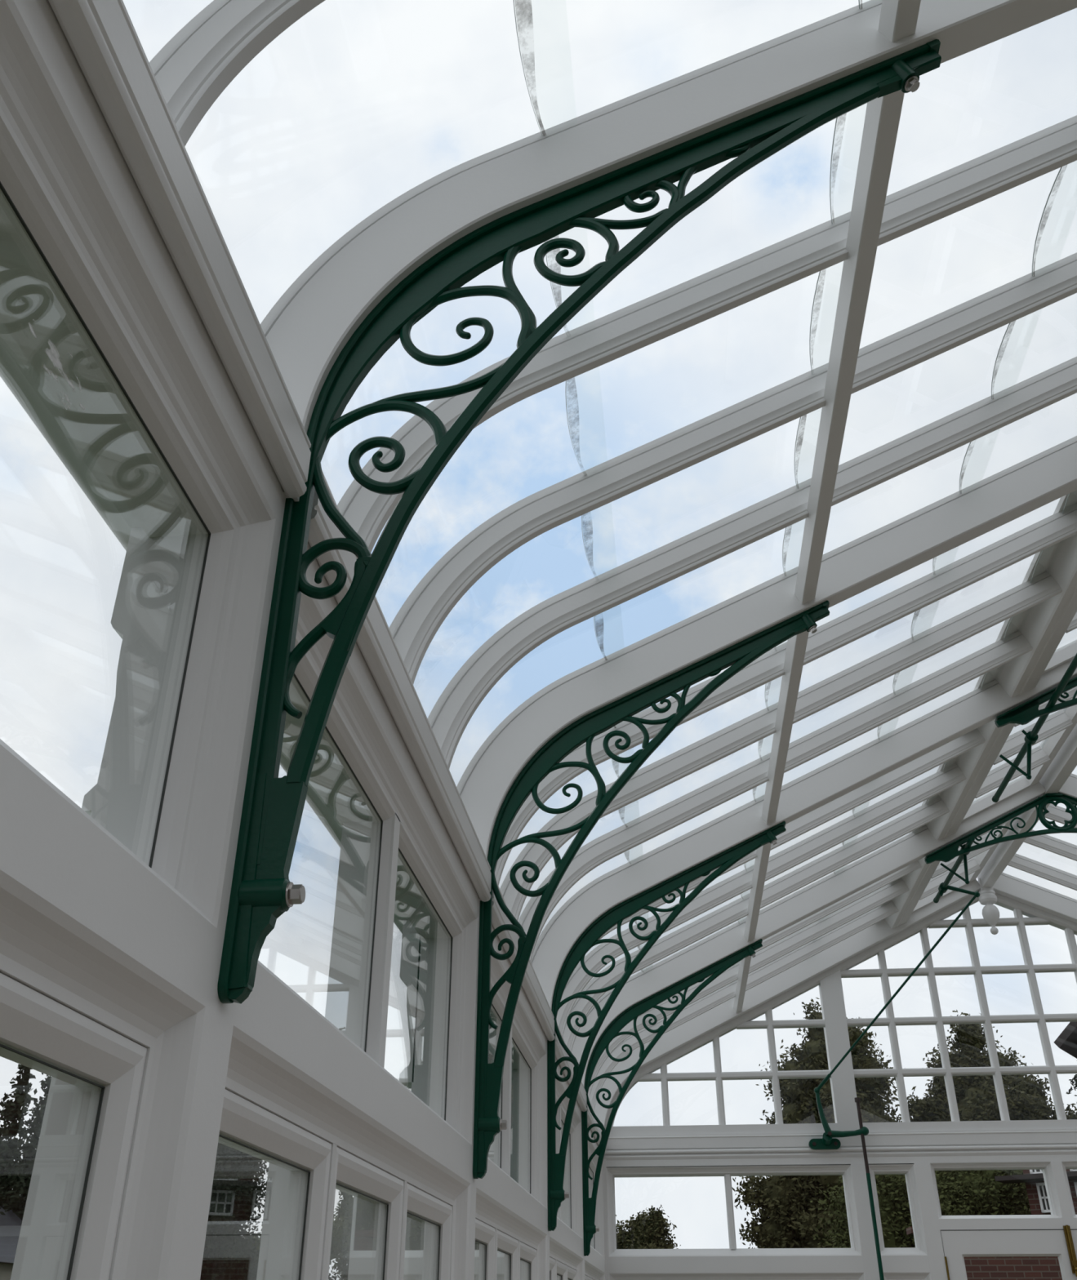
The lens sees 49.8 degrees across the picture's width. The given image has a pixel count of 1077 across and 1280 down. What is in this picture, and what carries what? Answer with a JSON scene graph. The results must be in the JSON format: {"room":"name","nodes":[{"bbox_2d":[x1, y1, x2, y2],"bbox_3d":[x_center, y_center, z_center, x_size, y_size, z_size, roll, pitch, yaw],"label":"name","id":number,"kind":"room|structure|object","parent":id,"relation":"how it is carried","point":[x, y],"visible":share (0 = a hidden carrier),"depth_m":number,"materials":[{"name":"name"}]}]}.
{"room":"sunroom","nodes":[
{"label":"sunroom","id":0,"kind":"room"},
{"bbox_2d":[0,0,606,1279],"bbox_3d":[-0.166,2.436,3.731,0.264,2.814,10.080,-3,-31,5],"label":"wall","id":1,"kind":"structure","parent":0,"point":[92,51],"depth_m":1.44,"materials":[{"name":"white paint"}]},
{"bbox_2d":[0,869,205,1279],"bbox_3d":[-0.575,0.383,0.334,0.145,0.980,1.900,-3,-31,5],"label":"window","id":2,"kind":"structure","parent":1,"relation":"in","point":[117,1042],"depth_m":1.22,"materials":[{"name":"white paint"}]},
{"bbox_2d":[81,527,148,816],"bbox_3d":[-0.591,0.052,1.702,0.058,0.465,0.100,-3,-31,5],"label":"corbel","id":3,"kind":"object","parent":1,"relation":"attached to","point":[123,609],"visible":0.23,"depth_m":1.72,"materials":[{"name":"white paint"}]},
{"bbox_2d":[0,0,275,928],"bbox_3d":[-0.576,-0.391,0.793,0.150,0.630,1.900,-3,-31,5],"label":"window","id":4,"kind":"structure","parent":1,"relation":"in","point":[80,299],"depth_m":1.46,"materials":[{"name":"white paint"}]},
{"bbox_2d":[0,341,403,933],"bbox_3d":[-0.350,1.301,4.439,0.104,0.052,10.000,-3,-31,5],"label":"trim","id":5,"kind":"structure","parent":1,"relation":"attached to","point":[11,374],"depth_m":1.75,"materials":[{"name":"white paint"}]},
{"bbox_2d":[149,0,324,146],"bbox_3d":[0.657,-1.304,1.762,2.504,1.637,0.042,-3,-31,5],"label":"bar","id":6,"kind":"object","parent":1,"relation":"on","point":[192,70],"visible":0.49,"depth_m":1.59,"materials":[{"name":"white paint"}]},
{"bbox_2d":[217,1025,470,1279],"bbox_3d":[-0.357,1.397,2.044,0.145,0.980,1.900,-3,-31,5],"label":"window","id":7,"kind":"structure","parent":1,"relation":"in","point":[314,1142],"depth_m":1.97,"materials":[{"name":"white paint"}]},
{"bbox_2d":[257,592,477,1145],"bbox_3d":[-0.359,0.623,2.503,0.150,0.630,1.900,-3,-31,5],"label":"window","id":8,"kind":"structure","parent":1,"relation":"in","point":[391,851],"depth_m":2.54,"materials":[{"name":"white paint"}]},
{"bbox_2d":[399,919,421,1088],"bbox_3d":[-0.373,1.066,3.412,0.058,0.465,0.100,-3,-31,5],"label":"corbel","id":9,"kind":"object","parent":1,"relation":"attached to","point":[409,968],"visible":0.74,"depth_m":3.40,"materials":[{"name":"white paint"}]},
{"bbox_2d":[474,1187,546,1279],"bbox_3d":[-0.140,2.411,3.754,0.145,0.980,1.900,-3,-31,5],"label":"window","id":10,"kind":"structure","parent":1,"relation":"in","point":[508,1246],"depth_m":3.97,"materials":[{"name":"white paint"}]},
{"bbox_2d":[487,955,546,1208],"bbox_3d":[-0.142,1.637,4.213,0.150,0.630,1.900,-3,-31,5],"label":"window","id":11,"kind":"structure","parent":1,"relation":"in","point":[519,1151],"depth_m":4.64,"materials":[{"name":"white paint"}]},
{"bbox_2d":[549,1236,583,1279],"bbox_3d":[0.077,3.425,5.465,0.145,0.980,1.900,-3,-31,5],"label":"window","id":12,"kind":"structure","parent":1,"relation":"in","point":[564,1264],"depth_m":5.75,"materials":[{"name":"white paint"}]},
{"bbox_2d":[555,1078,582,1239],"bbox_3d":[0.076,2.651,5.924,0.150,0.630,1.900,-3,-31,5],"label":"window","id":13,"kind":"structure","parent":1,"relation":"in","point":[570,1212],"depth_m":6.59,"materials":[{"name":"white paint"}]},
{"bbox_2d":[217,39,941,1004],"bbox_3d":[0.187,-0.343,1.837,1.167,1.772,0.046,-3,-31,5],"label":"iron bracket","id":14,"kind":"object","parent":1,"relation":"attached to","point":[262,891],"visible":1,"depth_m":1.92,"materials":[{"name":"metal"}]},
{"bbox_2d":[285,882,293,906],"bbox_3d":[-0.322,0.330,1.503,0.003,0.032,0.032,-3,-31,5],"label":"washer","id":15,"kind":"object","parent":14,"relation":"in","point":[289,886],"depth_m":1.49,"materials":[{"name":"metal"}]},
{"bbox_2d":[903,75,918,91],"bbox_3d":[0.705,-1.052,2.192,0.028,0.015,0.029,-3,-31,5],"label":"washer","id":16,"kind":"object","parent":14,"relation":"in","point":[910,82],"depth_m":2.18,"materials":[{"name":"metal"}]},
{"bbox_2d":[584,1259,604,1279],"bbox_3d":[0.293,4.434,7.166,0.145,0.980,1.880,-3,-31,5],"label":"window","id":17,"kind":"structure","parent":1,"relation":"in","point":[592,1273],"depth_m":7.41,"materials":[{"name":"white paint"}]},
{"bbox_2d":[587,1140,604,1257],"bbox_3d":[0.292,3.659,7.625,0.150,0.630,1.880,-3,-31,5],"label":"window","id":18,"kind":"structure","parent":1,"relation":"in","point":[597,1242],"depth_m":8.30,"materials":[{"name":"white paint"}]},
{"bbox_2d":[472,600,829,1178],"bbox_3d":[0.405,0.671,3.547,1.167,1.772,0.046,-3,-31,5],"label":"iron bracket","id":19,"kind":"object","parent":1,"relation":"attached to","point":[487,1123],"visible":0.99,"depth_m":3.67,"materials":[{"name":"metal"}]},
{"bbox_2d":[546,821,786,1231],"bbox_3d":[0.622,1.685,5.257,1.167,1.772,0.046,-3,-31,5],"label":"iron bracket","id":20,"kind":"object","parent":1,"relation":"attached to","point":[723,860],"visible":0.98,"depth_m":5.39,"materials":[{"name":"metal"}]},
{"bbox_2d":[260,0,1076,433],"bbox_3d":[1.079,-1.205,2.235,3.240,1.995,0.078,-3,-31,5],"label":"rafter","id":21,"kind":"object","parent":1,"relation":"on","point":[307,329],"visible":0.54,"depth_m":2.14,"materials":[{"name":"white paint"}]},
{"bbox_2d":[794,89,904,604],"bbox_3d":[0.797,-0.636,3.103,0.067,0.065,1.922,-3,-31,5],"label":"purlin","id":22,"kind":"object","parent":21,"relation":"attached to","point":[882,114],"visible":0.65,"depth_m":2.81,"materials":[{"name":"white paint"}]},
{"bbox_2d":[581,938,762,1256],"bbox_3d":[0.839,2.699,6.968,1.167,1.772,0.046,-3,-31,5],"label":"iron bracket","id":23,"kind":"object","parent":1,"relation":"attached to","point":[716,969],"visible":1,"depth_m":7.11,"materials":[{"name":"metal"}]},
{"bbox_2d":[337,115,1076,552],"bbox_3d":[0.766,-0.797,2.617,2.504,1.637,0.042,-3,-31,5],"label":"bar","id":24,"kind":"object","parent":1,"relation":"on","point":[587,347],"visible":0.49,"depth_m":2.64,"materials":[{"name":"white paint"}]},
{"bbox_2d":[389,252,1076,684],"bbox_3d":[0.820,-0.544,3.045,2.504,1.637,0.042,-3,-31,5],"label":"bar","id":25,"kind":"object","parent":1,"relation":"on","point":[416,623],"visible":0.72,"depth_m":3.06,"materials":[{"name":"white paint"}]},
{"bbox_2d":[589,899,897,1111],"bbox_3d":[1.526,2.751,8.603,2.504,1.637,0.042,-3,-31,5],"label":"bar","id":26,"kind":"object","parent":1,"relation":"on","point":[783,963],"visible":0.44,"depth_m":8.70,"materials":[{"name":"white paint"}]},
{"bbox_2d":[587,877,908,1099],"bbox_3d":[1.472,2.498,8.176,2.504,1.637,0.042,-3,-31,5],"label":"bar","id":27,"kind":"object","parent":1,"relation":"on","point":[836,919],"visible":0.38,"depth_m":8.29,"materials":[{"name":"white paint"}]},
{"bbox_2d":[427,356,1076,768],"bbox_3d":[0.874,-0.290,3.473,2.504,1.637,0.042,-3,-31,5],"label":"bar","id":28,"kind":"object","parent":1,"relation":"on","point":[453,710],"visible":0.75,"depth_m":3.50,"materials":[{"name":"white paint"}]},
{"bbox_2d":[562,796,949,1052],"bbox_3d":[1.309,1.738,6.893,2.504,1.637,0.042,-3,-31,5],"label":"bar","id":29,"kind":"object","parent":1,"relation":"on","point":[935,808],"visible":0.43,"depth_m":6.98,"materials":[{"name":"white paint"}]},
{"bbox_2d":[555,763,965,1035],"bbox_3d":[1.254,1.484,6.465,2.504,1.637,0.042,-3,-31,5],"label":"bar","id":30,"kind":"object","parent":1,"relation":"on","point":[824,840],"visible":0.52,"depth_m":6.56,"materials":[{"name":"white paint"}]},
{"bbox_2d":[456,435,1076,858],"bbox_3d":[1.297,-0.192,3.945,3.240,1.995,0.078,-3,-31,5],"label":"rafter","id":31,"kind":"object","parent":1,"relation":"on","point":[855,566],"visible":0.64,"depth_m":3.92,"materials":[{"name":"white paint"}]},
{"bbox_2d":[761,631,808,824],"bbox_3d":[1.014,0.378,4.813,0.067,0.065,1.922,-3,-31,5],"label":"purlin","id":32,"kind":"object","parent":31,"relation":"attached to","point":[796,646],"visible":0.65,"depth_m":4.69,"materials":[{"name":"white paint"}]},
{"bbox_2d":[517,631,1032,960],"bbox_3d":[1.092,0.724,5.183,2.504,1.637,0.042,-3,-31,5],"label":"bar","id":33,"kind":"object","parent":1,"relation":"on","point":[618,841],"visible":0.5,"depth_m":5.26,"materials":[{"name":"white paint"}]},
{"bbox_2d":[499,571,1062,920],"bbox_3d":[1.037,0.470,4.755,2.504,1.637,0.042,-3,-31,5],"label":"bar","id":34,"kind":"object","parent":1,"relation":"on","point":[738,735],"visible":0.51,"depth_m":4.84,"materials":[{"name":"white paint"}]},
{"bbox_2d":[494,503,1076,885],"bbox_3d":[0.983,0.217,4.328,2.504,1.637,0.042,-3,-31,5],"label":"bar","id":35,"kind":"object","parent":1,"relation":"on","point":[963,572],"visible":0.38,"depth_m":4.43,"materials":[{"name":"white paint"}]},
{"bbox_2d":[599,728,985,939],"bbox_3d":[1.200,1.231,6.038,2.504,1.637,0.042,-3,-31,5],"label":"bar","id":36,"kind":"object","parent":1,"relation":"on","point":[929,761],"visible":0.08,"depth_m":6.19,"materials":[{"name":"white paint"}]},
{"bbox_2d":[530,639,1076,1008],"bbox_3d":[1.514,0.822,5.655,3.240,1.995,0.078,-3,-31,5],"label":"rafter","id":37,"kind":"object","parent":1,"relation":"on","point":[809,792],"visible":0.73,"depth_m":5.66,"materials":[{"name":"white paint"}]},
{"bbox_2d":[743,842,771,941],"bbox_3d":[1.231,1.392,6.523,0.067,0.065,1.922,-3,-31,5],"label":"purlin","id":38,"kind":"object","parent":37,"relation":"attached to","point":[762,853],"visible":0.65,"depth_m":6.50,"materials":[{"name":"white paint"}]},
{"bbox_2d":[571,775,1045,1088],"bbox_3d":[1.731,1.836,7.366,3.240,1.995,0.078,-3,-31,5],"label":"rafter","id":39,"kind":"object","parent":1,"relation":"on","point":[912,847],"visible":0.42,"depth_m":7.41,"materials":[{"name":"white paint"}]},
{"bbox_2d":[733,955,751,1013],"bbox_3d":[1.446,2.393,8.212,0.067,0.065,1.873,-3,-31,5],"label":"purlin","id":40,"kind":"object","parent":39,"relation":"attached to","point":[744,967],"visible":0.65,"depth_m":8.28,"materials":[{"name":"white paint"}]},
{"bbox_2d":[705,860,920,978],"bbox_3d":[1.417,2.244,7.748,2.504,1.637,0.042,-3,-31,5],"label":"bar","id":41,"kind":"object","parent":1,"relation":"on","point":[915,865],"visible":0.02,"depth_m":7.91,"materials":[{"name":"white paint"}]},
{"bbox_3d":[0.862,-2.219,0.525,3.240,1.995,0.078,-3,-31,5],"label":"rafter","id":42,"kind":"object","parent":1,"relation":"on","visible":0},
{"bbox_2d":[877,0,920,42],"bbox_3d":[0.579,-1.649,1.392,0.067,0.065,1.922,-3,-31,5],"label":"purlin","id":43,"kind":"object","parent":42,"relation":"attached to","point":[898,19],"visible":1,"depth_m":2.17,"materials":[{"name":"white paint"}]},
{"bbox_2d":[977,724,1076,887],"bbox_3d":[3.047,-0.618,5.122,0.080,0.248,9.960,-3,-31,5],"label":"ridge beam","id":44,"kind":"structure","parent":42,"relation":"attached to","point":[1064,762],"depth_m":8.00,"materials":[{"name":"white paint"}]},
{"bbox_2d":[947,843,998,888],"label":"roof vent","id":45,"kind":"object","parent":44,"relation":"on","point":[976,864],"depth_m":8.93,"materials":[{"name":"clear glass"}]},
{"bbox_2d":[977,878,999,934],"bbox_3d":[3.585,2.122,9.218,0.137,0.445,0.137,-14,-33,22],"label":"finial","id":46,"kind":"object","parent":44,"relation":"hanging from","point":[990,913],"visible":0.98,"depth_m":9.18,"materials":[{"name":"white paint"}]},
{"bbox_2d":[924,791,1076,864],"bbox_3d":[3.390,1.198,7.533,1.786,0.466,0.056,-3,-31,5],"label":"brace","id":47,"kind":"object","parent":44,"relation":"attached to","point":[948,852],"visible":1,"depth_m":7.54,"materials":[{"name":"green metal"}]},
{"bbox_2d":[933,835,979,902],"bbox_3d":[2.875,1.657,7.894,0.297,0.268,1.252,-8,-31,13],"label":"gear","id":48,"kind":"object","parent":47,"relation":"attached to","point":[944,886],"visible":0.96,"depth_m":7.85,"materials":[{"name":"green metal"}]},
{"bbox_2d":[994,676,1076,727],"bbox_3d":[3.173,0.184,5.823,1.786,0.466,0.056,-3,-31,5],"label":"brace","id":49,"kind":"object","parent":44,"relation":"attached to","point":[1024,713],"visible":0.95,"depth_m":5.80,"materials":[{"name":"green metal"}]},
{"bbox_2d":[991,653,1076,802],"bbox_3d":[2.526,0.535,6.001,0.201,0.268,1.920,-3,-31,5],"label":"gear","id":50,"kind":"object","parent":49,"relation":"attached to","point":[1030,738],"visible":1,"depth_m":6.10,"materials":[{"name":"green metal"}]},
{"bbox_2d":[512,0,1069,1026],"bbox_3d":[3.046,0.202,4.626,6.515,1.946,9.916,-3,-31,5],"label":"ceiling","id":51,"kind":"structure","parent":0,"point":[513,0],"depth_m":3.10,"materials":[{"name":"clear glass"}]},
{"bbox_2d":[884,832,939,928],"bbox_3d":[2.685,1.727,8.450,0.286,0.207,1.951,-3,-31,5],"label":"curb","id":52,"kind":"object","parent":51,"relation":"attached to","point":[916,881],"visible":0.47,"depth_m":8.50,"materials":[{"name":"white paint"}]},
{"bbox_2d":[912,856,958,911],"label":"roof vent","id":53,"kind":"object","parent":52,"relation":"on","point":[940,873],"depth_m":8.90,"materials":[{"name":"white paint"}]},
{"bbox_2d":[970,818,1012,846],"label":"roof vent","id":54,"kind":"object","parent":52,"relation":"on","point":[1003,830],"depth_m":8.42,"materials":[{"name":"white paint"}]},
{"bbox_2d":[910,688,1015,839],"bbox_3d":[2.471,0.726,6.760,0.286,0.207,2.000,-3,-31,5],"label":"roof beam","id":55,"kind":"structure","parent":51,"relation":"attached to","point":[975,763],"depth_m":6.73,"materials":[{"name":"white paint"}]},
{"bbox_2d":[962,686,1076,821],"bbox_3d":[2.882,0.563,6.805,0.634,0.350,1.916,-3,-31,5],"label":"roof vent","id":56,"kind":"object","parent":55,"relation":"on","point":[1059,725],"visible":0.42,"depth_m":7.18,"materials":[{"name":"white paint"}]},
{"bbox_2d":[973,489,1076,697],"bbox_3d":[2.253,-0.288,5.050,0.286,0.207,2.000,-3,-31,5],"label":"roof beam","id":57,"kind":"structure","parent":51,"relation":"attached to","point":[1043,624],"depth_m":5.29,"materials":[{"name":"white paint"}]},
{"bbox_2d":[1043,611,1076,673],"bbox_3d":[2.665,-0.451,5.095,0.634,0.350,1.916,-3,-31,5],"label":"roof vent","id":58,"kind":"object","parent":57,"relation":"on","point":[1068,653],"visible":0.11,"depth_m":5.86,"materials":[{"name":"white paint"}]},
{"bbox_2d":[602,891,1076,1279],"bbox_3d":[3.592,4.026,8.231,6.258,4.673,0.155,-3,-31,5],"label":"wall","id":59,"kind":"structure","parent":0,"point":[919,1144],"depth_m":8.50,"materials":[{"name":"white paint"}]},
{"bbox_2d":[614,989,835,1125],"bbox_3d":[1.394,3.211,8.986,1.685,1.051,0.069,-3,-31,5],"label":"window","id":60,"kind":"structure","parent":59,"relation":"in","point":[769,1024],"depth_m":8.89,"materials":[{"name":"white paint"}]},
{"bbox_2d":[605,1164,862,1257],"bbox_3d":[1.395,4.157,8.435,1.783,0.585,0.130,-3,-31,5],"label":"window","id":61,"kind":"structure","parent":59,"relation":"in","point":[845,1171],"depth_m":8.44,"materials":[{"name":"white paint"}]},
{"bbox_2d":[608,1272,865,1279],"bbox_3d":[1.394,4.919,7.984,1.783,0.980,0.130,-3,-31,5],"label":"window","id":62,"kind":"structure","parent":59,"relation":"in","point":[677,1276],"depth_m":8.18,"materials":[{"name":"white paint"}]},
{"bbox_2d":[594,879,980,1128],"bbox_3d":[1.943,2.825,9.033,3.240,1.995,0.078,-3,-31,5],"label":"rafter","id":63,"kind":"object","parent":59,"relation":"on","point":[872,935],"visible":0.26,"depth_m":9.07,"materials":[{"name":"white paint"}]},
{"bbox_2d":[808,1092,868,1149],"bbox_3d":[2.197,3.532,8.544,0.432,0.397,0.136,-3,-31,5],"label":"lever","id":64,"kind":"object","parent":59,"relation":"attached to","point":[828,1141],"visible":1,"depth_m":8.48,"materials":[{"name":"green metal"}]},
{"bbox_2d":[853,1097,884,1279],"bbox_3d":[2.357,4.293,8.035,0.041,2.110,0.037,9,-32,-14],"label":"rod","id":65,"kind":"object","parent":64,"relation":"hanging from","point":[857,1100],"visible":1,"depth_m":8.23,"materials":[{"name":"metal"}]},
{"bbox_2d":[813,896,975,1093],"bbox_3d":[2.579,2.585,8.402,0.044,1.133,1.603,23,-38,-34],"label":"rod","id":66,"kind":"object","parent":64,"relation":"attached to","point":[817,1089],"visible":1,"depth_m":8.40,"materials":[{"name":"green metal"}]},
{"bbox_2d":[868,1164,927,1255],"bbox_3d":[2.563,4.093,8.325,0.333,0.585,0.130,-3,-31,5],"label":"window","id":67,"kind":"structure","parent":59,"relation":"in","point":[908,1170],"depth_m":8.30,"materials":[{"name":"white paint"}]},
{"bbox_2d":[883,1271,931,1279],"bbox_3d":[2.562,4.855,7.874,0.333,0.980,0.130,-3,-31,5],"label":"window","id":68,"kind":"structure","parent":59,"relation":"in","point":[924,1275],"depth_m":8.07,"materials":[{"name":"white paint"}]},
{"bbox_2d":[840,906,1076,1122],"bbox_3d":[3.597,2.810,8.945,2.452,1.703,0.069,-3,-31,5],"label":"window","id":69,"kind":"structure","parent":59,"relation":"in","point":[1038,1017],"depth_m":8.92,"materials":[{"name":"white paint"}]},
{"bbox_2d":[929,1161,1062,1218],"bbox_3d":[3.261,3.954,8.319,0.849,0.363,0.130,-3,-31,5],"label":"window","id":70,"kind":"structure","parent":59,"relation":"in","point":[1046,1167],"depth_m":8.33,"materials":[{"name":"white paint"}]},
{"bbox_2d":[940,1229,1076,1279],"bbox_3d":[3.265,5.081,7.597,0.871,2.172,0.061,-3,-31,5],"label":"door","id":71,"kind":"structure","parent":59,"relation":"in","point":[957,1245],"depth_m":8.09,"materials":[{"name":"white paint"}]},
{"bbox_2d":[1062,1225,1076,1276],"bbox_3d":[3.685,4.218,8.008,0.043,0.315,0.051,-3,-31,5],"label":"bolt","id":72,"kind":"object","parent":71,"relation":"attached to","point":[1067,1233],"visible":1,"depth_m":8.02,"materials":[{"name":"gold metal"}]},
{"bbox_2d":[973,698,1071,858],"bbox_3d":[3.052,-0.696,5.220,0.240,0.125,10.050,-3,-31,5],"label":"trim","id":73,"kind":"structure","parent":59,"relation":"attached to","point":[1043,742],"depth_m":7.42,"materials":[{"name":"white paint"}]},
{"bbox_2d":[1061,1160,1076,1217],"bbox_3d":[4.173,3.903,8.233,0.845,0.363,0.130,-3,-31,5],"label":"window","id":74,"kind":"structure","parent":59,"relation":"in","point":[1065,1165],"depth_m":8.29,"materials":[{"name":"white paint"}]},
{"bbox_2d":[1070,1229,1076,1258],"bbox_3d":[4.128,5.033,7.516,0.871,2.172,0.061,-3,-31,5],"label":"door","id":75,"kind":"structure","parent":59,"relation":"in","point":[1073,1232],"depth_m":8.06,"materials":[{"name":"white paint"}]},
{"bbox_3d":[6.244,2.083,3.120,0.170,2.810,10.070,-3,-31,5],"label":"wall","id":76,"kind":"structure","parent":0,"visible":0},
{"bbox_2d":[992,872,1076,923],"bbox_3d":[5.230,2.644,8.723,3.240,1.995,0.078,-3,-31,5],"label":"rafter","id":77,"kind":"object","parent":76,"relation":"on","point":[1012,887],"visible":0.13,"depth_m":9.20,"materials":[{"name":"white paint"}]},
{"bbox_2d":[1007,853,1076,890],"bbox_3d":[5.193,2.405,8.343,3.218,1.974,0.042,-3,-31,5],"label":"bar","id":78,"kind":"object","parent":76,"relation":"on","point":[1026,864],"visible":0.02,"depth_m":8.87,"materials":[{"name":"white paint"}]},
{"bbox_2d":[1022,829,1076,861],"bbox_3d":[5.139,2.151,7.915,3.218,1.974,0.042,-3,-31,5],"label":"bar","id":79,"kind":"object","parent":76,"relation":"on","point":[1046,842],"visible":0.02,"depth_m":8.46,"materials":[{"name":"white paint"}]},
{"bbox_2d":[1044,803,1076,827],"bbox_3d":[5.085,1.898,7.488,3.218,1.974,0.042,-3,-31,5],"label":"bar","id":80,"kind":"object","parent":76,"relation":"on","point":[1057,814],"visible":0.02,"depth_m":8.06,"materials":[{"name":"white paint"}]},
{"bbox_2d":[1058,773,1076,798],"bbox_3d":[5.018,1.655,7.055,3.240,1.995,0.078,-3,-31,5],"label":"rafter","id":81,"kind":"object","parent":76,"relation":"on","point":[1068,788],"visible":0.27,"depth_m":7.61,"materials":[{"name":"white paint"}]},
{"label":"outside","id":82,"kind":"structure","parent":0,"visible":0},
{"bbox_3d":[7.306,14.748,21.222,130.000,0.280,130.000,-3,-31,5],"label":"ground","id":83,"kind":"structure","parent":82,"visible":0},
{"bbox_2d":[0,1204,22,1279],"bbox_3d":[-9.182,9.130,15.538,2.700,3.560,6.200,-3,-31,5],"label":"shed","id":84,"kind":"object","parent":83,"relation":"on","point":[11,1224],"visible":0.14,"depth_m":17.59,"materials":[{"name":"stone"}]},
{"bbox_2d":[0,1063,37,1214],"bbox_3d":[-8.404,9.200,17.770,0.877,5.878,0.838,13,-33,-20],"label":"tree","id":85,"kind":"object","parent":83,"relation":"on","point":[12,1175],"visible":0.98,"depth_m":18.41,"materials":[{"name":"green plant"}]},
{"bbox_2d":[11,1125,31,1220],"bbox_3d":[-8.391,9.920,19.668,1.219,6.574,1.013,-3,-31,5],"label":"conifer","id":86,"kind":"object","parent":83,"relation":"on","point":[24,1197],"visible":0.02,"depth_m":19.73,"materials":[{"name":"green plant"}]},
{"bbox_2d":[8,1072,51,1213],"bbox_3d":[-8.298,9.573,18.652,1.010,6.135,1.019,-3,-31,5],"label":"conifer","id":87,"kind":"object","parent":83,"relation":"on","point":[34,1131],"visible":0.3,"depth_m":19.28,"materials":[{"name":"green plant"}]},
{"bbox_2d":[7,1194,342,1279],"bbox_3d":[-9.178,15.009,26.148,4.292,4.442,27.280,-3,-31,5],"label":"hedge","id":88,"kind":"object","parent":83,"relation":"on","point":[252,1234],"visible":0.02,"depth_m":31.25,"materials":[{"name":"green plant"}]},
{"bbox_2d":[200,1142,268,1279],"bbox_3d":[-7.481,13.376,25.501,3.097,6.586,5.140,-1,-31,1],"label":"building","id":89,"kind":"structure","parent":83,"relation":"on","point":[233,1201],"depth_m":25.29,"materials":[{"name":"brown brick"}]},
{"bbox_2d":[250,1236,260,1279],"bbox_3d":[-6.705,17.084,30.306,2.099,5.111,2.129,13,-33,-21],"label":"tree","id":90,"kind":"object","parent":83,"relation":"on","point":[255,1242],"visible":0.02,"depth_m":30.09,"materials":[{"name":"green plant"}]},
{"bbox_2d":[329,1190,353,1279],"bbox_3d":[-5.840,21.082,39.382,3.159,7.484,11.941,-7,-31,11],"label":"tree","id":91,"kind":"object","parent":83,"relation":"on","point":[341,1228],"visible":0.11,"depth_m":36.85,"materials":[{"name":"green plant"}]},
{"bbox_2d":[615,1204,680,1248],"bbox_3d":[2.468,15.540,26.957,2.380,4.370,2.468,0,-31,0],"label":"shrub","id":92,"kind":"object","parent":83,"relation":"on","point":[646,1231],"visible":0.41,"depth_m":27.76,"materials":[{"name":"green plant"}]},
{"bbox_2d":[731,997,923,1248],"bbox_3d":[7.325,13.334,27.953,5.011,9.183,4.477,-17,-35,26],"label":"tree","id":93,"kind":"object","parent":83,"relation":"on","point":[788,1219],"visible":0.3,"depth_m":28.09,"materials":[{"name":"green plant"}]},
{"bbox_2d":[809,1169,1031,1248],"bbox_3d":[6.836,11.187,20.076,4.061,4.851,3.226,8,-32,-13],"label":"hedge","id":94,"kind":"object","parent":83,"relation":"on","point":[970,1193],"visible":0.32,"depth_m":20.16,"materials":[{"name":"green plant"}]},
{"bbox_2d":[906,1226,1062,1279],"bbox_3d":[7.846,9.316,15.194,5.400,2.920,0.400,-3,-31,5],"label":"wall","id":95,"kind":"structure","parent":83,"relation":"on","point":[1022,1268],"depth_m":15.68,"materials":[{"name":"brick"}]},
{"bbox_2d":[897,1009,1076,1214],"bbox_3d":[11.220,13.431,27.807,6.203,8.874,3.982,-3,-31,5],"label":"tree","id":96,"kind":"object","parent":83,"relation":"on","point":[975,1095],"visible":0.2,"depth_m":28.73,"materials":[{"name":"green plant"}]},
{"bbox_2d":[994,1022,1076,1214],"bbox_3d":[13.289,8.191,19.445,9.095,9.200,7.650,-20,-36,31],"label":"house","id":97,"kind":"structure","parent":83,"relation":"on","point":[1066,1041],"depth_m":18.62,"materials":[{"name":"brick"}]},
{"bbox_2d":[1066,1074,1076,1119],"bbox_3d":[13.817,13.047,26.276,2.734,7.980,2.930,-10,-32,17],"label":"tree","id":98,"kind":"object","parent":83,"relation":"on","point":[1074,1078],"visible":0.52,"depth_m":27.83,"materials":[{"name":"green plant"}]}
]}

